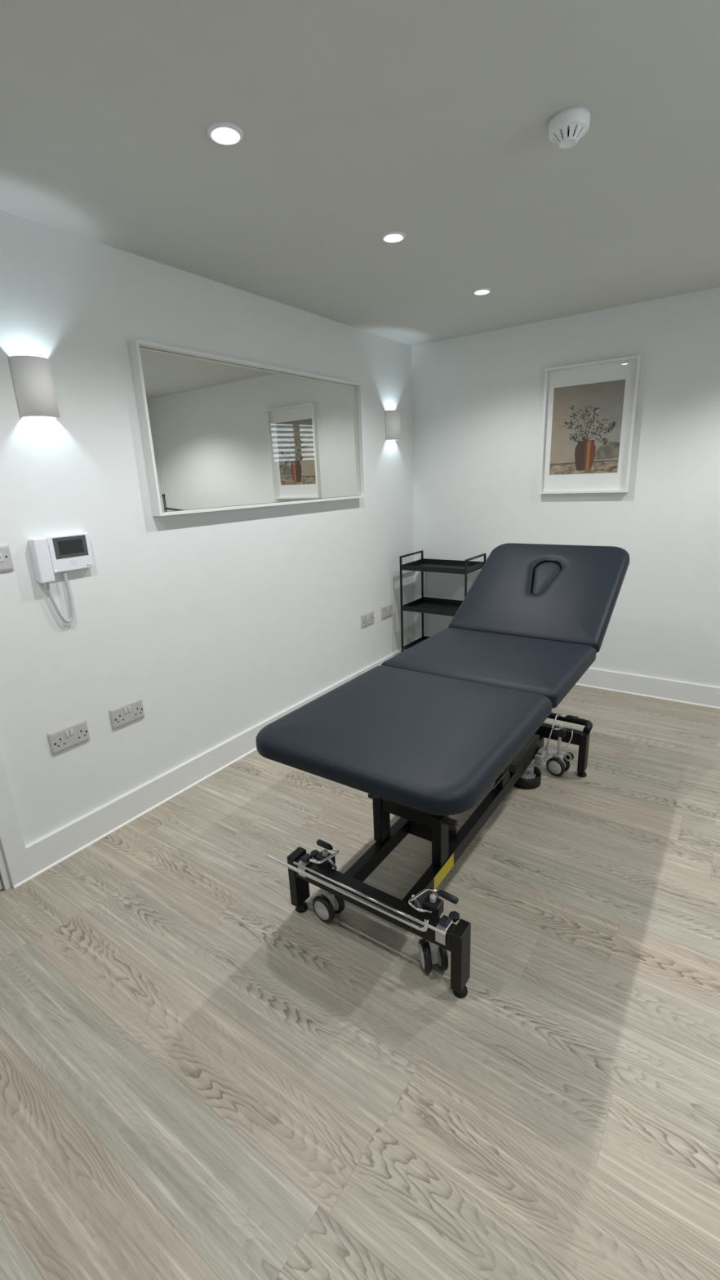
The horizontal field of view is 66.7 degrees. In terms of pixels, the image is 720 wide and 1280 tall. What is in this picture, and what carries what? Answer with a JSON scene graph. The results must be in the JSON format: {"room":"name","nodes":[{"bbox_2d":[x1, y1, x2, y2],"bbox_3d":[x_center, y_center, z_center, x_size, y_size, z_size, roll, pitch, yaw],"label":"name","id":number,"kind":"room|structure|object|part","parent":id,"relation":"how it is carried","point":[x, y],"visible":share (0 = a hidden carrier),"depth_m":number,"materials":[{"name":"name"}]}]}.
{"room":"treatment room","nodes":[
{"label":"treatment room","id":0,"kind":"room"},
{"bbox_2d":[0,209,414,886],"bbox_3d":[-0.997,-0.357,2.307,0.120,2.272,4.750,9,20,34],"label":"wall","id":1,"kind":"structure","parent":0,"point":[221,623],"depth_m":2.33,"materials":[{"name":"paint"}]},
{"bbox_2d":[0,848,10,890],"bbox_3d":[-1.614,0.042,1.438,0.174,2.050,0.845,9,20,34],"label":"door","id":2,"kind":"structure","parent":1,"relation":"in","point":[4,882],"depth_m":2.01,"materials":[{"name":"paint"}]},
{"bbox_2d":[0,544,13,572],"bbox_3d":[-1.232,-0.275,1.859,0.013,0.090,0.090,9,20,34],"label":"switch","id":3,"kind":"object","parent":1,"relation":"attached to","point":[6,562],"visible":1,"depth_m":1.88,"materials":[{"name":"grey plastic"}]},
{"bbox_2d":[0,553,4,562],"bbox_3d":[-1.231,-0.276,1.853,0.004,0.028,0.042,9,20,34],"label":"rocker switch","id":4,"kind":"object","parent":3,"relation":"attached to","point":[2,555],"depth_m":1.86,"materials":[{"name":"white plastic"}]},
{"bbox_2d":[0,746,32,886],"bbox_3d":[-1.579,0.028,1.411,0.019,2.090,0.991,9,20,34],"label":"trim","id":5,"kind":"structure","parent":1,"relation":"attached to","point":[11,839],"depth_m":2.00,"materials":[{"name":"white paint"}]},
{"bbox_2d":[8,355,60,419],"bbox_3d":[-1.098,-0.861,1.871,0.066,0.186,0.128,9,20,34],"label":"wall light","id":6,"kind":"object","parent":1,"relation":"attached to","point":[32,375],"visible":1,"depth_m":1.84,"materials":[{"name":"paint"}]},
{"bbox_2d":[28,532,93,623],"bbox_3d":[-1.091,-0.226,2.048,0.045,0.327,0.212,9,20,34],"label":"intercom","id":7,"kind":"object","parent":1,"relation":"attached to","point":[51,554],"visible":1,"depth_m":2.01,"materials":[{"name":"white plastic"}]},
{"bbox_3d":[-1.116,-0.154,2.038,0.013,0.197,0.085,9,20,34],"label":"coiled cord","id":8,"kind":"part","parent":7,"relation":"part of","materials":[{"name":"plastic"}]},
{"bbox_2d":[44,532,93,573],"bbox_3d":[-1.086,-0.328,2.046,0.029,0.132,0.156,9,20,34],"label":"monitor","id":9,"kind":"object","parent":7,"relation":"on","point":[67,552],"depth_m":2.03,"materials":[{"name":"white plastic"}]},
{"bbox_2d":[47,719,89,755],"bbox_3d":[-1.139,0.381,2.149,0.014,0.089,0.151,9,20,34],"label":"double socket","id":10,"kind":"object","parent":1,"relation":"attached to","point":[60,740],"visible":1,"depth_m":2.14,"materials":[{"name":"grey plastic"}]},
{"bbox_2d":[109,697,144,729],"bbox_3d":[-0.995,0.316,2.346,0.014,0.089,0.151,9,20,34],"label":"double socket","id":11,"kind":"object","parent":1,"relation":"attached to","point":[124,714],"visible":1,"depth_m":2.34,"materials":[{"name":"grey plastic"}]},
{"bbox_2d":[13,648,405,888],"bbox_3d":[-0.402,0.458,3.253,0.018,0.128,3.009,9,20,34],"label":"baseboard","id":12,"kind":"structure","parent":1,"relation":"attached to","point":[55,846],"depth_m":2.46,"materials":[{"name":"white paint"}]},
{"bbox_2d":[127,339,365,515],"bbox_3d":[-0.436,-1.039,2.820,0.053,0.667,1.538,9,20,34],"label":"wall mirror","id":13,"kind":"object","parent":1,"relation":"attached to","point":[216,431],"visible":1,"depth_m":2.64,"materials":[{"name":"white mirror"}]},
{"bbox_2d":[360,610,373,627],"bbox_3d":[0.055,-0.143,3.794,0.014,0.089,0.151,9,20,34],"label":"double socket","id":14,"kind":"object","parent":1,"relation":"attached to","point":[367,619],"visible":1,"depth_m":3.78,"materials":[{"name":"grey plastic"}]},
{"bbox_2d":[380,603,392,619],"bbox_3d":[0.198,-0.209,3.990,0.014,0.092,0.151,9,20,34],"label":"outlet plate","id":15,"kind":"object","parent":1,"relation":"attached to","point":[386,611],"visible":1,"depth_m":3.98,"materials":[{"name":"grey plastic"}]},
{"bbox_2d":[385,409,399,440],"bbox_3d":[0.234,-1.452,3.706,0.066,0.186,0.128,9,20,34],"label":"wall light","id":16,"kind":"object","parent":1,"relation":"attached to","point":[392,416],"visible":1,"depth_m":3.67,"materials":[{"name":"paint"}]},
{"bbox_2d":[0,684,719,1279],"bbox_3d":[0.190,0.950,1.871,3.854,0.080,4.950,9,20,34],"label":"floor","id":17,"kind":"structure","parent":0,"point":[204,1076],"depth_m":1.43,"materials":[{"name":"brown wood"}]},
{"bbox_2d":[255,542,629,998],"bbox_3d":[0.494,0.245,2.240,0.726,1.036,1.978,9,20,34],"label":"massage table","id":18,"kind":"object","parent":17,"relation":"on","point":[426,731],"visible":1,"depth_m":1.81,"materials":[{"name":"black leather"}]},
{"bbox_3d":[-0.207,0.800,1.848,0.032,0.192,0.064,9,20,34],"label":"leg","id":19,"kind":"part","parent":18,"relation":"part of","materials":[{"name":"black metal"}]},
{"bbox_3d":[-0.148,0.712,1.812,0.030,0.024,0.031,9,20,34],"label":"lock knob","id":20,"kind":"part","parent":18,"relation":"part of","materials":[{"name":"black plastic"}]},
{"bbox_3d":[-0.112,0.691,1.731,0.097,0.036,0.057,-6,17,-13],"label":"brake lever","id":21,"kind":"part","parent":18,"relation":"part of","materials":[{"name":"silver metal"}]},
{"bbox_3d":[0.321,0.634,2.285,0.038,0.056,1.348,9,20,34],"label":"rail","id":22,"kind":"part","parent":18,"relation":"part of","materials":[{"name":"black metal"}]},
{"bbox_3d":[0.077,0.625,1.940,0.035,0.177,0.060,9,20,34],"label":"lift post","id":23,"kind":"part","parent":18,"relation":"part of","materials":[{"name":"black metal"}]},
{"bbox_2d":[255,665,551,815],"bbox_3d":[0.148,0.248,1.698,0.692,0.067,0.735,9,20,34],"label":"cushion","id":24,"kind":"object","parent":18,"relation":"on","point":[429,742],"depth_m":1.54,"materials":[{"name":"grey leather"}]},
{"bbox_3d":[0.180,0.738,1.544,0.061,0.040,0.086,9,20,34],"label":"brake lever","id":25,"kind":"part","parent":18,"relation":"part of","materials":[{"name":"silver metal"}]},
{"bbox_3d":[0.265,0.704,2.020,0.183,0.078,0.025,9,20,34],"label":"cross plate","id":26,"kind":"part","parent":18,"relation":"part of","materials":[{"name":"black metal"}]},
{"bbox_3d":[0.266,0.655,1.812,0.035,0.177,0.060,9,20,34],"label":"lift post","id":27,"kind":"part","parent":18,"relation":"part of","materials":[{"name":"black metal"}]},
{"bbox_3d":[0.265,0.778,1.533,0.030,0.024,0.031,9,20,34],"label":"lock knob","id":28,"kind":"part","parent":18,"relation":"part of","materials":[{"name":"black plastic"}]},
{"bbox_3d":[0.279,0.877,1.519,0.032,0.192,0.064,9,20,34],"label":"leg","id":29,"kind":"part","parent":18,"relation":"part of","materials":[{"name":"black metal"}]},
{"bbox_3d":[0.502,0.663,2.162,0.037,0.056,1.348,9,20,34],"label":"rail","id":30,"kind":"part","parent":18,"relation":"part of","materials":[{"name":"black metal"}]},
{"bbox_2d":[381,627,595,708],"bbox_3d":[0.533,0.077,2.229,0.692,0.066,0.608,9,20,34],"label":"seat cushion","id":31,"kind":"object","parent":18,"relation":"on","point":[548,665],"depth_m":2.14,"materials":[{"name":"grey leather"}]},
{"bbox_3d":[0.422,0.375,1.687,0.036,0.115,0.285,9,20,34],"label":"release handle","id":32,"kind":"part","parent":18,"relation":"part of","materials":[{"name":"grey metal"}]},
{"bbox_3d":[0.591,0.554,2.271,0.035,0.084,0.085,9,20,34],"label":"lift post","id":33,"kind":"part","parent":18,"relation":"part of","materials":[{"name":"black metal"}]},
{"bbox_3d":[0.742,0.509,2.482,0.041,0.038,0.340,9,20,34],"label":"rail","id":34,"kind":"part","parent":18,"relation":"part of","materials":[{"name":"black metal"}]},
{"bbox_2d":[448,542,629,653],"bbox_3d":[0.878,-0.242,2.665,0.692,0.373,0.627,9,20,34],"label":"cushion","id":35,"kind":"object","parent":18,"relation":"on","point":[558,593],"depth_m":2.60,"materials":[{"name":"grey leather"}]},
{"bbox_3d":[0.949,0.394,2.622,0.048,0.032,0.121,9,20,34],"label":"brake lever","id":36,"kind":"part","parent":18,"relation":"part of","materials":[{"name":"silver metal"}]},
{"bbox_3d":[1.057,0.528,2.589,0.032,0.192,0.064,9,20,34],"label":"leg","id":37,"kind":"part","parent":18,"relation":"part of","materials":[{"name":"black metal"}]},
{"bbox_2d":[399,550,486,652],"bbox_3d":[0.606,-0.185,3.981,0.552,0.866,0.346,9,20,34],"label":"trolley","id":38,"kind":"object","parent":17,"relation":"on","point":[442,606],"visible":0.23,"depth_m":3.97,"materials":[{"name":"black metal"}]},
{"bbox_3d":[0.304,-0.214,3.989,0.012,0.792,0.012,9,20,34],"label":"post","id":39,"kind":"part","parent":38,"relation":"part of","materials":[{"name":"black metal"}]},
{"bbox_3d":[0.379,-0.628,4.002,0.012,0.012,0.305,9,20,34],"label":"push handle","id":40,"kind":"part","parent":38,"relation":"part of","materials":[{"name":"black paint"}]},
{"bbox_2d":[402,635,430,649],"bbox_3d":[0.611,0.050,4.054,0.504,0.018,0.328,9,20,34],"label":"shelf","id":41,"kind":"object","parent":38,"relation":"attached to","point":[423,637],"depth_m":4.18,"materials":[{"name":"black metal"}]},
{"bbox_3d":[0.484,-0.295,4.237,0.012,0.792,0.012,9,20,34],"label":"post","id":42,"kind":"part","parent":38,"relation":"part of","materials":[{"name":"black metal"}]},
{"bbox_2d":[401,596,462,616],"bbox_3d":[0.599,-0.242,3.968,0.504,0.036,0.328,9,20,34],"label":"shelf","id":43,"kind":"object","parent":38,"relation":"attached to","point":[442,606],"depth_m":4.04,"materials":[{"name":"black metal"}]},
{"bbox_2d":[401,558,484,573],"bbox_3d":[0.587,-0.526,3.884,0.504,0.036,0.328,9,20,34],"label":"shelf","id":44,"kind":"object","parent":38,"relation":"attached to","point":[455,566],"depth_m":3.88,"materials":[{"name":"black metal"}]},
{"bbox_3d":[0.714,-0.149,3.711,0.012,0.792,0.012,9,20,34],"label":"post","id":45,"kind":"part","parent":38,"relation":"part of","materials":[{"name":"black metal"}]},
{"bbox_3d":[0.789,-0.563,3.725,0.012,0.012,0.305,9,20,34],"label":"push handle","id":46,"kind":"part","parent":38,"relation":"part of","materials":[{"name":"black paint"}]},
{"bbox_2d":[513,766,541,789],"bbox_3d":[0.780,0.645,2.586,0.141,0.051,0.144,9,20,34],"label":"switch","id":47,"kind":"object","parent":17,"relation":"on","point":[527,780],"visible":0.65,"depth_m":2.53,"materials":[{"name":"black plastic"}]},
{"bbox_2d":[0,0,719,346],"bbox_3d":[0.300,-1.281,1.062,3.394,0.100,4.990,9,20,34],"label":"ceiling","id":48,"kind":"structure","parent":0,"point":[360,122],"depth_m":1.49,"materials":[{"name":"paint"}]},
{"bbox_2d":[206,122,243,145],"bbox_3d":[-0.346,-1.300,1.410,0.092,0.009,0.092,9,20,34],"label":"recessed light","id":49,"kind":"object","parent":48,"relation":"in","point":[221,133],"visible":1,"depth_m":1.40,"materials":[{"name":"white plastic"}]},
{"bbox_2d":[381,231,405,243],"bbox_3d":[0.126,-1.511,2.057,0.092,0.009,0.092,9,20,34],"label":"recessed light","id":50,"kind":"object","parent":48,"relation":"in","point":[392,237],"visible":1,"depth_m":2.05,"materials":[{"name":"white plastic"}]},
{"bbox_2d":[472,288,491,295],"bbox_3d":[0.605,-1.726,2.716,0.092,0.009,0.092,9,20,34],"label":"recessed light","id":51,"kind":"object","parent":48,"relation":"in","point":[480,291],"visible":1,"depth_m":2.70,"materials":[{"name":"white plastic"}]},
{"bbox_2d":[548,106,590,148],"bbox_3d":[0.540,-1.316,1.417,0.101,0.054,0.101,9,20,34],"label":"smoke detector","id":52,"kind":"object","parent":48,"relation":"attached to","point":[566,126],"visible":1,"depth_m":1.39,"materials":[{"name":"plastic"}]},
{"bbox_2d":[411,287,719,687],"bbox_3d":[1.732,-0.765,3.303,3.394,2.272,0.120,9,20,34],"label":"wall","id":53,"kind":"structure","parent":0,"point":[477,399],"depth_m":3.39,"materials":[{"name":"paint"}]},
{"bbox_2d":[538,355,641,493],"bbox_3d":[1.367,-1.268,3.302,0.523,0.737,0.039,9,20,34],"label":"framed picture","id":54,"kind":"object","parent":53,"relation":"attached to","point":[589,411],"visible":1,"depth_m":3.30,"materials":[{"name":"white paper"}]},
{"bbox_2d":[549,379,625,475],"bbox_3d":[1.365,-1.274,3.318,0.402,0.511,0.002,9,20,34],"label":"art print","id":55,"kind":"object","parent":54,"relation":"attached to","point":[587,418],"depth_m":3.31,"materials":[{"name":"paper"}]},
{"bbox_2d":[575,667,719,708],"bbox_3d":[1.736,0.280,3.553,3.118,0.128,0.018,9,20,34],"label":"baseboard","id":56,"kind":"structure","parent":53,"relation":"attached to","point":[707,695],"depth_m":3.46,"materials":[{"name":"white paint"}]}
]}

